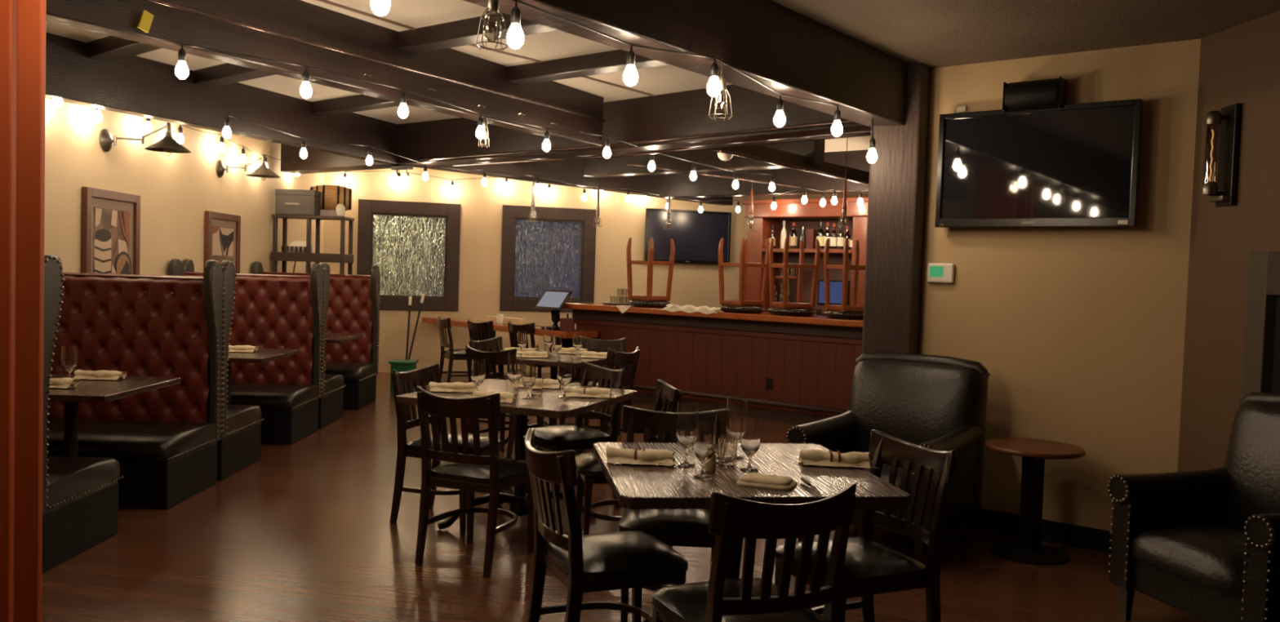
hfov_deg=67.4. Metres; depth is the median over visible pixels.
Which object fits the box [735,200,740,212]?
light bulb
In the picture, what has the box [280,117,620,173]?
beam
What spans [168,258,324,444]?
bench
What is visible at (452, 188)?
light bulb
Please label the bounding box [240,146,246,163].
light bulb
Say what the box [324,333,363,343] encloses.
table
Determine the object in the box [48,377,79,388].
napkin
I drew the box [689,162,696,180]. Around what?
light bulb
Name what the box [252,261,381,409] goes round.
bench
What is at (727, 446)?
tumbler
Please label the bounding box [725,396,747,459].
stemmed glass
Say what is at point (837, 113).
socket
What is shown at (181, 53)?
socket
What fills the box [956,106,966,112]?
sensor
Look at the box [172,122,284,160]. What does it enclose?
cable
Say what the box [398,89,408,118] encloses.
light bulb
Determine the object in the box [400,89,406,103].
socket
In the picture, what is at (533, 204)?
pendant lamp
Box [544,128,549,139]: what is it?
socket
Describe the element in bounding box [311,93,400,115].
ceiling beam
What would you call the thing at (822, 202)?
light bulb
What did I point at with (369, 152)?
socket
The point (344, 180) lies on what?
light bulb
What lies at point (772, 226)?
bottle
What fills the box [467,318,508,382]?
dining chair
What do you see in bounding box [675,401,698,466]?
stemmed glass
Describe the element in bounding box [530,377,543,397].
tumbler
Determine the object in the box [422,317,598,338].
countertop
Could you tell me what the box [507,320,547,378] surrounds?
dining chair
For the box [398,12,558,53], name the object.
trim
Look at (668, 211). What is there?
pendant lamp
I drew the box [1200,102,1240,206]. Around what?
sconce
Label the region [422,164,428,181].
light bulb
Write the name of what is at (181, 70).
light bulb
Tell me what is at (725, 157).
dome fixture
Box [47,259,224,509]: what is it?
bench
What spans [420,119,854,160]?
ceiling pipe
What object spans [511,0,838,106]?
cable
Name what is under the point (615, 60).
beam
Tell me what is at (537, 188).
light bulb
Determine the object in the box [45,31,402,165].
ceiling beam
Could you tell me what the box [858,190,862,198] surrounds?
socket
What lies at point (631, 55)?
socket
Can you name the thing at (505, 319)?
napkin
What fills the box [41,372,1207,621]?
floor
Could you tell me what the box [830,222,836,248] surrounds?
bottle
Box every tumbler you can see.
[505,379,519,398]
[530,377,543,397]
[543,344,552,357]
[714,434,725,463]
[718,436,737,466]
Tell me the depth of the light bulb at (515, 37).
3.37 m
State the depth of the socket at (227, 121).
6.84 m
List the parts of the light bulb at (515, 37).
glass bulb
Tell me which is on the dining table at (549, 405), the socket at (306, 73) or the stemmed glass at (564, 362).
the stemmed glass at (564, 362)
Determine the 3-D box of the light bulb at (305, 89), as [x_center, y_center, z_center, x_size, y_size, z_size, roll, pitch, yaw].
[-1.762,-1.208,5.069,0.062,0.168,0.059,2,2,0]
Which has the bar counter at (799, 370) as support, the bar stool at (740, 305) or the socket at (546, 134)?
the bar stool at (740, 305)
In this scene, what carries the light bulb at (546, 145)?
hanging from the cable at (188, 45)
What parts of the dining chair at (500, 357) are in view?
leg, crest rail, leg, leg, leg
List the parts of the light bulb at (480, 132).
glass bulb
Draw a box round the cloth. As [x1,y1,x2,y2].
[661,303,721,314]
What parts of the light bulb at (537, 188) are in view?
glass bulb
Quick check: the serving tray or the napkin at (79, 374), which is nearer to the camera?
the napkin at (79, 374)
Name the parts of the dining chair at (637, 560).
leg, crest rail, rail, leg, seat frame, seat, leg, leg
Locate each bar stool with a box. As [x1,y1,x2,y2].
[626,237,675,307]
[718,237,769,313]
[767,237,820,315]
[822,237,865,319]
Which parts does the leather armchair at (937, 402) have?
nailhead trim, arm, seat, backrest, leg, nailhead trim, arm, leg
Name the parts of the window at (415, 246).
pane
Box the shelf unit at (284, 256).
[271,213,354,274]
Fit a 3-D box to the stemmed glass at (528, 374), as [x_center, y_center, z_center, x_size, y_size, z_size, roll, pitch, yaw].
[-0.613,0.383,5.280,0.076,0.200,0.076,2,2,0]
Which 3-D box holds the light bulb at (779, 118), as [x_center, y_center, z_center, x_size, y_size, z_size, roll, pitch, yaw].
[0.723,-1.034,4.962,0.062,0.168,0.059,2,2,0]
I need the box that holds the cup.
[496,314,503,324]
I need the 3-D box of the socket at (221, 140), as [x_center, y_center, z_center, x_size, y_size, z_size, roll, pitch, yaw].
[-3.950,-1.627,9.068,0.036,0.083,0.034,2,2,0]
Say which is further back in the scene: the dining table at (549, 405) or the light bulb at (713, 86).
the dining table at (549, 405)
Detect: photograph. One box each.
[93,206,129,273]
[211,226,233,259]
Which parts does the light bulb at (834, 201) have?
glass bulb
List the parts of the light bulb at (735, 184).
glass bulb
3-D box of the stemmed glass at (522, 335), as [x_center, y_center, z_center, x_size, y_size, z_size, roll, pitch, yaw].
[-0.979,0.266,7.968,0.080,0.200,0.080,2,2,0]
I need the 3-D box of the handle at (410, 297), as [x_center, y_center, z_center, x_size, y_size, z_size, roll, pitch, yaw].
[-2.695,0.198,11.174,0.036,0.734,0.292,2,2,-7]
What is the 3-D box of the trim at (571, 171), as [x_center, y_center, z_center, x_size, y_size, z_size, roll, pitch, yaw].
[-0.521,-1.733,11.932,0.200,0.430,5.494,4,3,41]
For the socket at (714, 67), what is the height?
0.083 m
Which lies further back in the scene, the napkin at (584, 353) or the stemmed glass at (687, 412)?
the napkin at (584, 353)
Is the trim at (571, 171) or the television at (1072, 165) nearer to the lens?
the television at (1072, 165)
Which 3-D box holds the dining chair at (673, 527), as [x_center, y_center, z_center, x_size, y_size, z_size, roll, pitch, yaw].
[0.138,0.875,4.073,0.464,0.884,0.551,2,2,1]
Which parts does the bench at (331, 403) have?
nailhead trim, seat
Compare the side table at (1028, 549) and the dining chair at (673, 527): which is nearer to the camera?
the dining chair at (673, 527)
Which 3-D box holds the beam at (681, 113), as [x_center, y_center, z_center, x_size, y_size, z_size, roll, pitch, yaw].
[0.768,-1.510,7.312,2.773,0.430,0.320,4,3,43]
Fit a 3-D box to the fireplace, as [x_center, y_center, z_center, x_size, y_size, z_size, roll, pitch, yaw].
[2.851,0.580,3.862,0.060,1.660,1.530,2,2,5]
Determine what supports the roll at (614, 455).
on the dining table at (634, 486)
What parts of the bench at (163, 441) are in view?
seat, nailhead trim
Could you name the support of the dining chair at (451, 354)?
on the floor
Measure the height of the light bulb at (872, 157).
0.168 m
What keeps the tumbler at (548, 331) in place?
on the dining table at (552, 362)
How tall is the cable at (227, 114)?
0.008 m
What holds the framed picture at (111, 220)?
attached to the wall at (175, 190)
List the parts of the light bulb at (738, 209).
glass bulb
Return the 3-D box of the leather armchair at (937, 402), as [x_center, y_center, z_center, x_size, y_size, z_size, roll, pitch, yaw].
[1.414,0.782,5.443,0.862,1.041,0.885,4,3,38]
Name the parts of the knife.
handle, blade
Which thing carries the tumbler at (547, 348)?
on the dining table at (552, 362)
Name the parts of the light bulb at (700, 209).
glass bulb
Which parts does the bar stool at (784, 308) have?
leg, seat rail, leg, nailhead trim, seat rail, leg, leg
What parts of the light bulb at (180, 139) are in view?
glass bulb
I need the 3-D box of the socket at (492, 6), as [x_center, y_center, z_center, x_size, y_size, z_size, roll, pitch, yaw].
[-0.488,-1.027,3.183,0.042,0.070,0.042,2,2,0]
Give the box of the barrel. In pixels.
[310,184,351,216]
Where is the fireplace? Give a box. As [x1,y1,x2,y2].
[1241,251,1279,399]
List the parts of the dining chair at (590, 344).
leg, seat, crest rail, leg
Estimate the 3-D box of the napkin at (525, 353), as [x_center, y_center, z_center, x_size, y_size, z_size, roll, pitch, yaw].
[-0.859,0.350,7.793,0.286,0.051,0.120,2,2,-6]
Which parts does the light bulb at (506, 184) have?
glass bulb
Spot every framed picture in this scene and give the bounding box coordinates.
[80,186,140,274]
[204,210,240,273]
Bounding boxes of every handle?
[405,296,412,359]
[408,293,425,359]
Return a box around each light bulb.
[52,97,62,107]
[92,107,102,122]
[143,117,152,132]
[174,44,188,79]
[176,124,184,143]
[217,134,225,152]
[222,115,231,138]
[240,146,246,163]
[299,138,306,158]
[300,66,311,98]
[342,171,346,184]
[365,146,373,165]
[370,0,390,16]
[396,170,401,183]
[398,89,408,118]
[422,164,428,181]
[449,179,454,191]
[475,113,484,138]
[481,170,487,186]
[504,178,508,188]
[506,0,524,48]
[534,177,540,191]
[542,128,551,151]
[546,183,551,194]
[582,187,586,200]
[603,136,610,158]
[622,44,638,86]
[625,189,631,202]
[648,154,655,171]
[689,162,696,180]
[698,200,702,213]
[706,57,720,97]
[732,172,738,189]
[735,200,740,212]
[768,174,774,191]
[771,195,776,209]
[773,94,785,127]
[801,188,807,204]
[820,191,825,206]
[831,106,842,136]
[831,189,837,204]
[857,190,862,205]
[866,134,877,163]
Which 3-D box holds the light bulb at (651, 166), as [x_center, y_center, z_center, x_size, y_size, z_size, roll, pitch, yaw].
[0.100,-1.270,8.146,0.062,0.168,0.059,2,2,0]
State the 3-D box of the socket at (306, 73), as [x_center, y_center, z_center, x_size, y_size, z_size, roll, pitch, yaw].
[-1.761,-1.250,5.067,0.036,0.083,0.034,2,2,0]
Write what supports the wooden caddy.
on the table at (567, 336)
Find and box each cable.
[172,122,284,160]
[182,43,772,174]
[226,114,737,200]
[359,170,493,180]
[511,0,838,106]
[773,187,860,195]
[871,118,873,134]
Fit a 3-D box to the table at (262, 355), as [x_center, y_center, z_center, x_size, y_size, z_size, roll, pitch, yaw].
[-3.396,0.691,7.428,1.221,0.760,0.860,2,2,-2]
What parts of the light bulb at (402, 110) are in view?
glass bulb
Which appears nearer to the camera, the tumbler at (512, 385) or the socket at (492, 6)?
the socket at (492, 6)
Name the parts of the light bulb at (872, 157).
glass bulb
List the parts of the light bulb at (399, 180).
glass bulb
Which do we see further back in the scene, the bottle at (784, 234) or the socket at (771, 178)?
the bottle at (784, 234)
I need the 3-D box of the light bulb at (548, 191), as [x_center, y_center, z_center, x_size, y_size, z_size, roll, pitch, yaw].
[-1.276,-1.724,13.504,0.062,0.168,0.059,2,2,0]
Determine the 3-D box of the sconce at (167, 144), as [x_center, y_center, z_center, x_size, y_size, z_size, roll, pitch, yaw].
[-3.664,-1.285,7.144,0.617,0.248,0.314,2,2,-3]
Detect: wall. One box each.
[44,97,324,275]
[323,167,803,373]
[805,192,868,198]
[919,38,1200,531]
[1177,9,1279,471]
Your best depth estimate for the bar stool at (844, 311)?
9.30 m
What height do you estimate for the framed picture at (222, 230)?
0.825 m
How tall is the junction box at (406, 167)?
0.104 m
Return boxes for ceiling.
[45,0,871,151]
[771,0,1279,67]
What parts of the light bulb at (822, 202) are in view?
glass bulb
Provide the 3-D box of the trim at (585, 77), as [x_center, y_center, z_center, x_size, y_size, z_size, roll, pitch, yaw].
[-0.214,-1.722,7.284,0.035,0.010,1.226,4,3,38]
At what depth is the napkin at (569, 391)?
5.42 m
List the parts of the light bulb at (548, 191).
glass bulb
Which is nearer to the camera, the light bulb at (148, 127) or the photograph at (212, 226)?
the light bulb at (148, 127)
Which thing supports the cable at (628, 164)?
hanging from the trim at (815, 149)
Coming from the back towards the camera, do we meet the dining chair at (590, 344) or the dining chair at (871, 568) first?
the dining chair at (590, 344)
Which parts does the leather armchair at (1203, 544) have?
nailhead trim, leg, arm, seat, backrest, nailhead trim, arm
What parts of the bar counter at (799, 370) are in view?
foot rail, moulding, moulding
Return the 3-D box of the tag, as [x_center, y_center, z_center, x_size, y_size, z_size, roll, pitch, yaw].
[-2.293,-1.345,4.454,0.012,0.101,0.074,3,3,30]
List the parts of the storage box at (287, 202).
lid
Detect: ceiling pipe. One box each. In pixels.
[146,0,605,121]
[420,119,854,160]
[453,131,871,166]
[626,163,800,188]
[720,148,868,184]
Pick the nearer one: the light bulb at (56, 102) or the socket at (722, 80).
the socket at (722, 80)
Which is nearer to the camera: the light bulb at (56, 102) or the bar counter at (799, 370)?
the light bulb at (56, 102)
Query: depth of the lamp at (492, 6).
3.18 m
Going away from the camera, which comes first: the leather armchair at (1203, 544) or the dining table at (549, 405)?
the leather armchair at (1203, 544)
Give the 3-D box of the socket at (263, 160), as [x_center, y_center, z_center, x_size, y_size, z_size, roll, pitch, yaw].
[-3.644,-1.463,9.293,0.040,0.100,0.040,2,2,-3]
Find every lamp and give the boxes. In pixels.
[475,0,507,53]
[478,115,488,147]
[528,162,537,222]
[592,177,602,226]
[663,177,672,230]
[708,58,732,120]
[745,173,755,231]
[838,137,848,227]
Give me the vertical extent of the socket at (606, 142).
0.083 m
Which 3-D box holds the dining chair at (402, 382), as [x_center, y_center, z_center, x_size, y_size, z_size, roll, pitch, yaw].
[-1.134,0.775,5.579,0.551,0.884,0.464,3,2,19]
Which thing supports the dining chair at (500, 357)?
on the floor
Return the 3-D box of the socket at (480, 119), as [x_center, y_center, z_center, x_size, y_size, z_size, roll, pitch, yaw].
[-1.070,-1.282,6.446,0.036,0.083,0.034,2,2,0]
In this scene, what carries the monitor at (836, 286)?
on the bar cabinet
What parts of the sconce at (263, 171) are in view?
wall plate, swing arm, lamp shade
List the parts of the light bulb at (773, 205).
glass bulb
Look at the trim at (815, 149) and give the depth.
9.93 m
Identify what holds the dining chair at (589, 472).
on the floor
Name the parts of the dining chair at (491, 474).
leg, rail, crest rail, leg, seat frame, seat, leg, leg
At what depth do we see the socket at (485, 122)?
6.52 m
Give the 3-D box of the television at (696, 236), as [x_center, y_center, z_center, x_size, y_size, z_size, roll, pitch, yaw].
[0.702,-1.097,14.208,1.320,0.780,0.120,1,2,-16]
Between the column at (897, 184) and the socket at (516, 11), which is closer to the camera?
the socket at (516, 11)
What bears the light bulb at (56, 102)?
hanging from the cable at (172, 122)
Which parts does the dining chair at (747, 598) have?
leg, seat frame, leg, seat, rail, crest rail, leg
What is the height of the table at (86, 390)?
0.760 m
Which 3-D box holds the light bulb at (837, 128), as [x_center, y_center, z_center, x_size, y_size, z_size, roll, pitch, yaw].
[1.073,-1.033,5.222,0.062,0.168,0.059,2,2,0]
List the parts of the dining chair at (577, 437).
leg, seat, seat frame, leg, rail, crest rail, leg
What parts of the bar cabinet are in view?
panel, cornice, panel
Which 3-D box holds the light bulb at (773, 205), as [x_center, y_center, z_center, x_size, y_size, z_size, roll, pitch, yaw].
[1.592,-1.290,11.406,0.062,0.168,0.059,2,2,0]
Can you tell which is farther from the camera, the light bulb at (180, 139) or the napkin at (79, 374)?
the light bulb at (180, 139)
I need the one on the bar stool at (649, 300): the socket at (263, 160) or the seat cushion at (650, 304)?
the seat cushion at (650, 304)
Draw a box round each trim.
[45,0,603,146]
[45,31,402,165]
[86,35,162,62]
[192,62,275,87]
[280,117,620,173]
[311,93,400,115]
[317,0,416,30]
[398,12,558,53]
[413,159,733,205]
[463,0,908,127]
[469,44,542,62]
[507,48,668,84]
[582,75,655,96]
[582,139,825,177]
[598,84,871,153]
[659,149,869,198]
[711,145,869,185]
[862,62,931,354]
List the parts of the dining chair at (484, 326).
leg, crest rail, leg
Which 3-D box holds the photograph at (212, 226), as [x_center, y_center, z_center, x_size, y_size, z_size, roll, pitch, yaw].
[-4.075,-0.541,9.377,0.003,0.555,0.530,2,2,-3]
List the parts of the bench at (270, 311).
seat, nailhead trim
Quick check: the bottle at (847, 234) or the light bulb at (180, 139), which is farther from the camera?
the bottle at (847, 234)
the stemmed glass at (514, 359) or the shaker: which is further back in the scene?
the stemmed glass at (514, 359)
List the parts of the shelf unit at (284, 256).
post, post, post, post, post, post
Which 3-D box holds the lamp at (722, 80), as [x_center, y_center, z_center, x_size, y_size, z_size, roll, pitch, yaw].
[0.361,-0.984,4.264,0.108,0.266,0.108,2,2,0]
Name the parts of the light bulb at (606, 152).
glass bulb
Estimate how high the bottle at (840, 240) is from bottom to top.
0.310 m
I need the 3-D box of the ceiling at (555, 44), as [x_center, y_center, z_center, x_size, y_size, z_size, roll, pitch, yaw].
[0.456,-1.740,6.936,11.200,0.100,20.000,2,2,0]
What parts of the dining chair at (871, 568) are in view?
leg, leg, seat, seat frame, leg, rail, crest rail, leg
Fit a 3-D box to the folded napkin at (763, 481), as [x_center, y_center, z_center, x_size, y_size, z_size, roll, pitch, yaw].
[0.437,0.581,3.295,0.190,0.028,0.140,3,2,20]
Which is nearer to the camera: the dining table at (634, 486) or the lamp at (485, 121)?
the dining table at (634, 486)
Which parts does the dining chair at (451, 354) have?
leg, crest rail, rail, leg, seat frame, seat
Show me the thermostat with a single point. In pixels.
(936, 272)
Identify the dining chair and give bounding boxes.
[389,363,500,532]
[414,386,533,577]
[436,315,467,382]
[465,344,543,458]
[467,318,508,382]
[468,336,537,448]
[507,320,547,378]
[523,427,688,621]
[525,360,626,516]
[559,346,639,450]
[568,336,626,435]
[575,378,682,548]
[618,404,726,621]
[652,482,856,621]
[774,429,957,621]
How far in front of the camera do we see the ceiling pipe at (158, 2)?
5.48 m
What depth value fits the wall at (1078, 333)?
5.42 m
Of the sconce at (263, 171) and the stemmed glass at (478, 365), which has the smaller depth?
the stemmed glass at (478, 365)
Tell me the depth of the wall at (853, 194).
12.27 m
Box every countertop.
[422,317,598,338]
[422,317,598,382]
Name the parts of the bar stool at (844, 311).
leg, seat rail, nailhead trim, leg, seat rail, leg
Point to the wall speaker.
(1051, 93)
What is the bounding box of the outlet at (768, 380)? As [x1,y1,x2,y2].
[765,377,772,390]
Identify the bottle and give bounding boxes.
[768,225,775,248]
[777,282,782,302]
[778,288,782,302]
[780,220,786,248]
[789,222,797,248]
[816,221,824,248]
[823,222,830,246]
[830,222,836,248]
[836,222,844,246]
[843,226,850,248]
[849,231,853,248]
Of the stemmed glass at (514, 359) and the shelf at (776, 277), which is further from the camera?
the shelf at (776, 277)
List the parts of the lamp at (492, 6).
glass bulb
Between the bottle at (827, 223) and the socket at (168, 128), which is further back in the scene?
the bottle at (827, 223)
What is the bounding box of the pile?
[288,240,312,253]
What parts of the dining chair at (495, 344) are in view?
crest rail, rail, leg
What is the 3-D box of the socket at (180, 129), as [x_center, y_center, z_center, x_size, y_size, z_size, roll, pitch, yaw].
[-3.913,-1.551,8.170,0.036,0.083,0.034,2,2,0]
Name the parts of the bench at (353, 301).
seat, nailhead trim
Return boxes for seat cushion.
[627,300,670,307]
[719,305,764,313]
[768,307,815,315]
[823,310,863,319]
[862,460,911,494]
[1132,526,1244,595]
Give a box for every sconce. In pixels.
[99,122,191,155]
[215,154,279,179]
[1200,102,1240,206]
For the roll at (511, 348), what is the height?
0.052 m
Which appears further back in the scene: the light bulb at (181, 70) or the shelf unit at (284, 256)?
the shelf unit at (284, 256)
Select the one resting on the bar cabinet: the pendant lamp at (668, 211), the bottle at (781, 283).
the bottle at (781, 283)
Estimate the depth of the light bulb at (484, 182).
10.15 m
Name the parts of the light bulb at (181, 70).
glass bulb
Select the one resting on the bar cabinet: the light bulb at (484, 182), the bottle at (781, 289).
the bottle at (781, 289)
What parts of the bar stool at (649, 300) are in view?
leg, seat rail, leg, leg, seat rail, leg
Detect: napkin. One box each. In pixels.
[616,305,631,314]
[737,472,797,490]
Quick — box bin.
[388,359,418,395]
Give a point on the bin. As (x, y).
(399, 365)
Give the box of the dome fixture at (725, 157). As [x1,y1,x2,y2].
[716,151,733,160]
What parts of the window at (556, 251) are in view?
pane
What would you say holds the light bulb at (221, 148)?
hanging from the cable at (172, 122)
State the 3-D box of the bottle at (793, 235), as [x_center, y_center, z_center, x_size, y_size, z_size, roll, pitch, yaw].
[1.875,-0.921,11.732,0.095,0.325,0.092,4,3,38]
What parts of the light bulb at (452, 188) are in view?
glass bulb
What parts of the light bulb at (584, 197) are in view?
glass bulb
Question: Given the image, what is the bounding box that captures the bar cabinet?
[742,196,868,315]
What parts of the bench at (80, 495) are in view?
nailhead trim, seat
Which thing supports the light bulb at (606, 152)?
hanging from the cable at (188, 45)
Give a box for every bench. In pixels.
[41,254,123,573]
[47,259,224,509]
[52,254,264,480]
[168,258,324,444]
[182,258,346,429]
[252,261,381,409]
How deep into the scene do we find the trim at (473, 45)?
6.38 m
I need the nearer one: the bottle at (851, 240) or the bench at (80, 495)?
the bench at (80, 495)
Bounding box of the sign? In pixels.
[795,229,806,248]
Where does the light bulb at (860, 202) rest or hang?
hanging from the cable at (803, 188)
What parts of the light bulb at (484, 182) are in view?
glass bulb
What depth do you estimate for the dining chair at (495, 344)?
8.27 m
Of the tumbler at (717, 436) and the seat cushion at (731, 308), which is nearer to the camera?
the tumbler at (717, 436)
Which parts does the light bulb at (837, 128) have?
glass bulb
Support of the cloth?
on the bar counter at (799, 370)
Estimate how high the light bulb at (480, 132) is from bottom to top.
0.168 m
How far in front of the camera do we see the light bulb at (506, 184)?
13.33 m
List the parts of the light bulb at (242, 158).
glass bulb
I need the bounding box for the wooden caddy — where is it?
[560,313,574,331]
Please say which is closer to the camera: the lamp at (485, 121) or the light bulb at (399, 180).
the lamp at (485, 121)
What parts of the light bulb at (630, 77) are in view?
glass bulb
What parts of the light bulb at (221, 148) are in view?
glass bulb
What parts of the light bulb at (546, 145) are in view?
glass bulb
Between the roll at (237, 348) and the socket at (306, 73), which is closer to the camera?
the socket at (306, 73)
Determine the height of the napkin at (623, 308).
0.091 m
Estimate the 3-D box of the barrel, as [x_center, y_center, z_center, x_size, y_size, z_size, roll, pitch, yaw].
[-3.571,-1.269,11.093,0.460,0.375,0.310,1,2,-17]
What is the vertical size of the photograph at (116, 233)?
0.590 m
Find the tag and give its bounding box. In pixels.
[137,9,153,32]
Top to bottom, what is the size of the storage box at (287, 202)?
0.280 m
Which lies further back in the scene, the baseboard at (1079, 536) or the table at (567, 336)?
the table at (567, 336)
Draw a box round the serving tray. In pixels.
[601,302,629,305]
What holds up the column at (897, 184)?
attached to the wall at (1078, 333)
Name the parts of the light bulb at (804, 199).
glass bulb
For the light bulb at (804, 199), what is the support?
hanging from the cable at (803, 188)
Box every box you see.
[275,188,320,215]
[391,164,413,176]
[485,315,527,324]
[805,229,816,248]
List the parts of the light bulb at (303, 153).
glass bulb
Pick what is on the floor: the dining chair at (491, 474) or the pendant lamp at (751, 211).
the dining chair at (491, 474)
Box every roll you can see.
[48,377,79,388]
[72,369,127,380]
[228,345,258,352]
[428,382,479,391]
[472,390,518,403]
[504,346,537,351]
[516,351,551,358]
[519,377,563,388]
[557,347,587,353]
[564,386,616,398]
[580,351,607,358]
[605,446,681,466]
[798,448,879,469]
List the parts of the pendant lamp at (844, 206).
cord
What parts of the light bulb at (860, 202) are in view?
glass bulb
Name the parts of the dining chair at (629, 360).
leg, leg, leg, seat frame, crest rail, rail, leg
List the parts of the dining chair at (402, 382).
leg, crest rail, rail, leg, seat frame, seat, leg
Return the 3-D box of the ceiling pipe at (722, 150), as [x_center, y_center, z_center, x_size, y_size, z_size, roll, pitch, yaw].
[1.602,-1.326,9.048,0.031,0.030,3.104,4,3,37]
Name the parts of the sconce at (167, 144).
wall plate, swing arm, lamp shade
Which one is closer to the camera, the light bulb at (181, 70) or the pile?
the light bulb at (181, 70)
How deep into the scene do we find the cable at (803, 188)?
10.53 m
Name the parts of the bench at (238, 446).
nailhead trim, seat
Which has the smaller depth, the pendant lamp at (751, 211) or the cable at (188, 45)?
the cable at (188, 45)
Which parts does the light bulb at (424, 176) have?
glass bulb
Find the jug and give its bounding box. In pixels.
[335,204,345,216]
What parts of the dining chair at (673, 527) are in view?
leg, leg, seat, crest rail, seat frame, leg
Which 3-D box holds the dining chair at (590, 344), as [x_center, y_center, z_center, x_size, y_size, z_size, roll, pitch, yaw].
[-0.422,0.681,8.560,0.464,0.884,0.551,3,2,18]
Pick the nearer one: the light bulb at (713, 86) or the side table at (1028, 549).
the light bulb at (713, 86)
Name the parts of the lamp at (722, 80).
glass bulb, cord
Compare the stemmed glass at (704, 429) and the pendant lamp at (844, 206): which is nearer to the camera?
the stemmed glass at (704, 429)
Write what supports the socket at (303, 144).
attached to the light bulb at (303, 153)
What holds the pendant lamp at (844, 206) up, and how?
hanging from the ceiling at (555, 44)
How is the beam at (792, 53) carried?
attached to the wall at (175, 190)
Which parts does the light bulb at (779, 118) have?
glass bulb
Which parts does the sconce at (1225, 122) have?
wall plate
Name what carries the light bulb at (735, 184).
hanging from the cable at (188, 45)
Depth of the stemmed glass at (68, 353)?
5.39 m
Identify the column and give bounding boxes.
[0,0,46,621]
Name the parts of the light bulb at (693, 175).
glass bulb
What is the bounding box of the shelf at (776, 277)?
[775,275,797,278]
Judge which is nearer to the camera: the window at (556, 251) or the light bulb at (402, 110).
the light bulb at (402, 110)
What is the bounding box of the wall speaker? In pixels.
[1002,76,1067,112]
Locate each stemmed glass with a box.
[61,345,77,377]
[471,358,485,395]
[506,352,521,395]
[517,330,527,351]
[521,361,535,399]
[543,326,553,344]
[552,333,562,358]
[557,355,572,398]
[573,332,582,356]
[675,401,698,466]
[693,419,715,479]
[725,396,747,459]
[740,414,760,471]
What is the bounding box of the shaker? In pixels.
[704,447,715,471]
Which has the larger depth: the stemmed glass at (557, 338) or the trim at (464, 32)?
the stemmed glass at (557, 338)
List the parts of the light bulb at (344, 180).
glass bulb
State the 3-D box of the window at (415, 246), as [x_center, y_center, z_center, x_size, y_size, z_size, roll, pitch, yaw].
[-3.177,-0.756,13.205,1.365,1.490,0.100,1,2,-16]
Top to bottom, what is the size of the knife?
0.022 m
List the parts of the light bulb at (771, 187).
glass bulb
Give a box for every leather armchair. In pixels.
[786,351,990,563]
[1106,391,1279,621]
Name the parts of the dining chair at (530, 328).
leg, crest rail, leg, leg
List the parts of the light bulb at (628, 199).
glass bulb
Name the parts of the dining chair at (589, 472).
leg, leg, seat, seat frame, rail, leg, crest rail, leg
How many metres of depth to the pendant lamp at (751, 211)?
10.30 m
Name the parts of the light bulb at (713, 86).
glass bulb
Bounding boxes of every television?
[644,208,731,264]
[934,98,1143,227]
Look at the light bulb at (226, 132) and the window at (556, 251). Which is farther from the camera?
the window at (556, 251)
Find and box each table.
[48,373,180,457]
[226,347,299,404]
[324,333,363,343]
[395,378,637,542]
[498,349,606,447]
[593,442,911,621]
[984,437,1085,565]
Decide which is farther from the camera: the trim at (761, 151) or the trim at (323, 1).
the trim at (761, 151)
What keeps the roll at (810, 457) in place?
on the dining table at (634, 486)
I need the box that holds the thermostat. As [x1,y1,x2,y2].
[926,262,954,283]
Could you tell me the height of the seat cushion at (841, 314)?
0.068 m
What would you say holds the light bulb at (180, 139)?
hanging from the cable at (172, 122)
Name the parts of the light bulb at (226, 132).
glass bulb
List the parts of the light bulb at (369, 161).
glass bulb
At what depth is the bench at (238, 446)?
6.51 m
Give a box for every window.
[356,199,461,311]
[499,204,596,311]
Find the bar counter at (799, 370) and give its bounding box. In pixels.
[562,302,863,424]
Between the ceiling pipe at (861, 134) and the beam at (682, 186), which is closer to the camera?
the ceiling pipe at (861, 134)
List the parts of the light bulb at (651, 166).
glass bulb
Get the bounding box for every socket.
[165,122,171,132]
[177,44,186,61]
[177,124,182,133]
[219,134,223,142]
[224,115,230,126]
[261,154,265,162]
[301,138,306,148]
[302,66,309,82]
[367,146,371,155]
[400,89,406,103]
[478,113,483,125]
[482,118,487,128]
[486,0,499,13]
[511,0,520,23]
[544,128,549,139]
[604,136,609,146]
[626,44,635,65]
[649,154,653,160]
[691,162,695,171]
[710,57,718,76]
[717,74,726,91]
[733,172,737,180]
[770,174,773,182]
[776,94,783,110]
[834,106,840,120]
[842,208,846,214]
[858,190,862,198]
[869,134,875,148]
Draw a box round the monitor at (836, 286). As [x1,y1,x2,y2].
[817,280,849,315]
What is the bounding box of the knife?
[800,476,822,495]
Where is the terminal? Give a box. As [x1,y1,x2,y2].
[533,288,573,329]
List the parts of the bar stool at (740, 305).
leg, seat rail, leg, leg, seat rail, leg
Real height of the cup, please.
0.120 m
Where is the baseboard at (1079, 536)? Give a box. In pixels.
[968,508,1111,553]
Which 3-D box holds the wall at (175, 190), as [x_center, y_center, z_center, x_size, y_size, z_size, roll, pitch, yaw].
[-3.971,-0.332,5.093,0.120,2.950,16.216,2,2,-3]
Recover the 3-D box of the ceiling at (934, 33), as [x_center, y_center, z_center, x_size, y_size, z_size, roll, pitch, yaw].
[-0.104,-1.439,1.495,6.900,0.100,9.100,2,2,0]
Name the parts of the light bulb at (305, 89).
glass bulb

